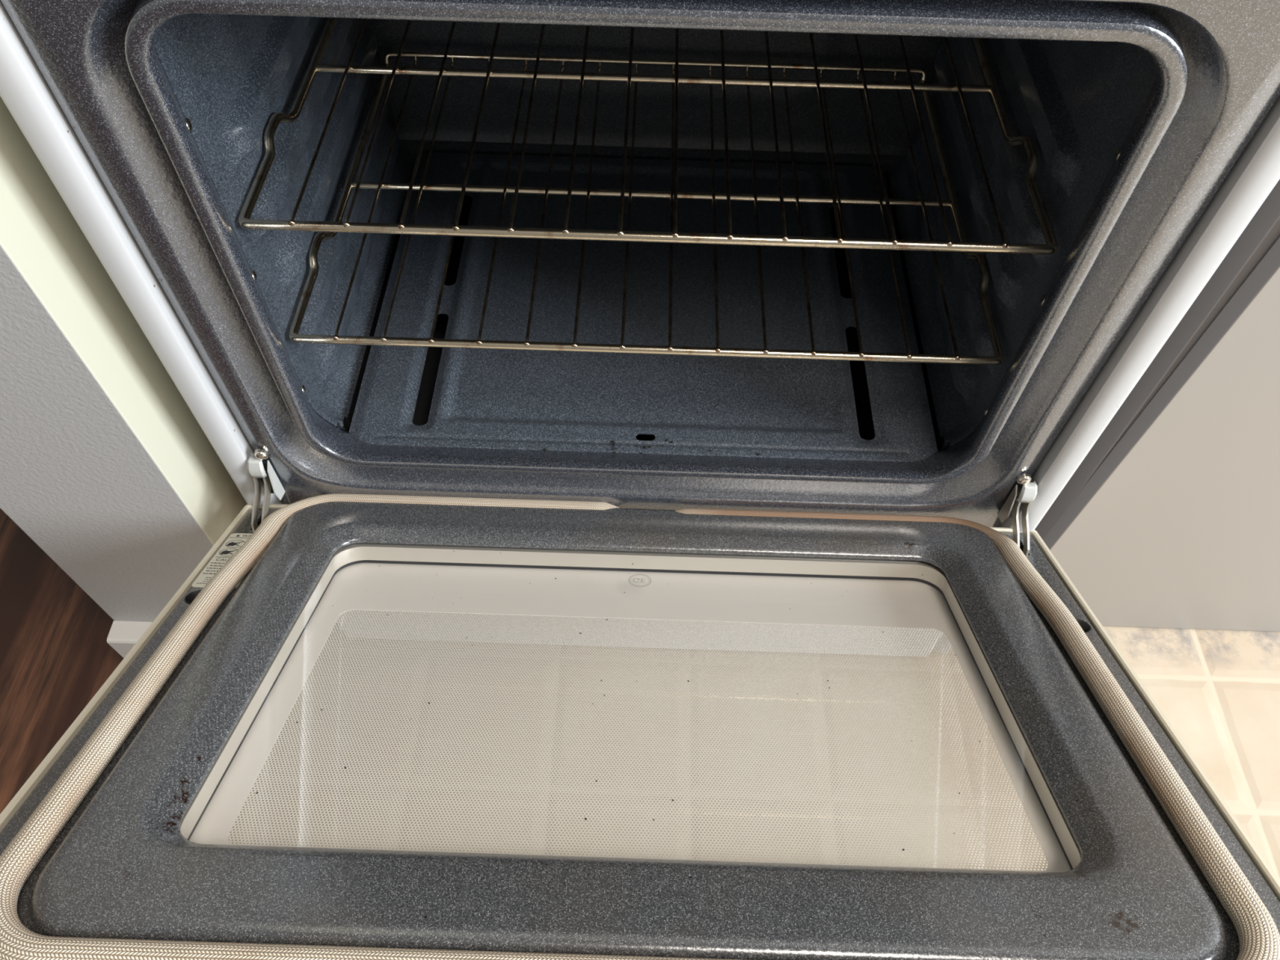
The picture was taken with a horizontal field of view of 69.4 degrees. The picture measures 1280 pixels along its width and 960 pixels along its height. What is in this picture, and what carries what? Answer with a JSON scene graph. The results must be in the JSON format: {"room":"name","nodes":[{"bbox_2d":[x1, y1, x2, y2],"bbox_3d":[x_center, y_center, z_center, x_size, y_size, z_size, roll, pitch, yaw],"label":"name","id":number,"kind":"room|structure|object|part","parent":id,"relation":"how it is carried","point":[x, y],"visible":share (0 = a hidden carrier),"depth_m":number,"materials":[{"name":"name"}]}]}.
{"room":"kitchen","nodes":[
{"label":"kitchen","id":0,"kind":"room"},
{"bbox_2d":[0,96,247,622],"bbox_3d":[-0.473,-0.822,0.350,0.178,2.440,0.831,2,55,0],"label":"wall","id":1,"kind":"structure","parent":0,"point":[105,465],"depth_m":0.76,"materials":[{"name":"grey paint"}]},
{"bbox_2d":[106,620,152,657],"bbox_3d":[-0.505,0.198,1.071,0.178,0.092,0.025,2,55,0],"label":"baseboard","id":2,"kind":"structure","parent":1,"relation":"attached to","point":[122,636],"depth_m":1.03,"materials":[{"name":"white paint"}]},
{"bbox_2d":[0,508,1279,880],"bbox_3d":[-0.204,0.206,1.145,5.600,0.030,5.200,2,55,0],"label":"floor","id":3,"kind":"structure","parent":0,"point":[1219,691],"depth_m":1.08,"materials":[{"name":"beige tile"}]},
{"bbox_2d":[0,0,1279,959],"bbox_3d":[0.006,-0.129,0.816,0.762,0.900,1.132,2,55,0],"label":"oven","id":4,"kind":"object","parent":3,"relation":"on","point":[889,508],"visible":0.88,"depth_m":0.71,"materials":[{"name":"white metal"}]},
{"bbox_3d":[-0.351,0.020,0.843,0.002,0.043,0.049,2,55,0],"label":"link arm","id":5,"kind":"part","parent":4,"relation":"part of","materials":[{"name":"silver metal"}]},
{"bbox_3d":[-0.342,0.020,0.843,0.002,0.043,0.049,2,55,0],"label":"link arm","id":6,"kind":"part","parent":4,"relation":"part of","materials":[{"name":"silver metal"}]},
{"bbox_3d":[-0.334,0.003,0.846,0.001,0.050,0.014,2,55,0],"label":"cheek plate","id":7,"kind":"part","parent":4,"relation":"part of","materials":[{"name":"silver metal"}]},
{"bbox_3d":[-0.002,0.127,1.037,0.700,0.205,0.042,2,55,0],"label":"drawer","id":8,"kind":"part","parent":4,"relation":"part of","materials":[{"name":"white metal"}]},
{"bbox_3d":[-0.004,0.173,0.671,0.758,0.043,0.511,2,28,0],"label":"door","id":9,"kind":"part","parent":4,"relation":"part of","materials":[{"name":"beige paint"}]},
{"bbox_3d":[0.006,-0.132,0.687,0.702,0.596,0.046,2,55,0],"label":"frame","id":10,"kind":"part","parent":4,"relation":"part of","materials":[{"name":"grey metal"}]},
{"bbox_3d":[0.008,-0.198,0.977,0.551,0.007,0.444,2,55,0],"label":"panel","id":11,"kind":"part","parent":4,"relation":"part of","materials":[{"name":"grey metal"}]},
{"bbox_2d":[288,50,1004,364],"bbox_3d":[0.011,-0.278,0.880,0.599,0.017,0.412,2,55,0],"label":"oven rack","id":12,"kind":"object","parent":4,"relation":"in","point":[294,335],"visible":0.97,"depth_m":0.86,"materials":[{"name":"metal"}]},
{"bbox_2d":[238,17,1058,254],"bbox_3d":[0.011,-0.345,0.782,0.599,0.017,0.412,2,55,0],"label":"oven rack","id":13,"kind":"object","parent":4,"relation":"in","point":[1051,246],"visible":1,"depth_m":0.71,"materials":[{"name":"metal"}]},
{"bbox_3d":[0.337,0.024,0.844,0.001,0.050,0.014,2,55,0],"label":"cheek plate","id":14,"kind":"part","parent":4,"relation":"part of","materials":[{"name":"silver metal"}]},
{"bbox_3d":[0.343,0.043,0.841,0.002,0.043,0.049,2,55,0],"label":"link arm","id":15,"kind":"part","parent":4,"relation":"part of","materials":[{"name":"silver metal"}]},
{"bbox_3d":[0.352,0.043,0.841,0.002,0.043,0.049,2,55,0],"label":"link arm","id":16,"kind":"part","parent":4,"relation":"part of","materials":[{"name":"silver metal"}]},
{"bbox_2d":[1035,179,1279,631],"bbox_3d":[1.033,-0.313,0.982,1.159,0.872,0.644,2,55,0],"label":"base cabinet","id":17,"kind":"object","parent":3,"relation":"on","point":[1171,518],"visible":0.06,"depth_m":0.90,"materials":[{"name":"grey laminate"}]}
]}

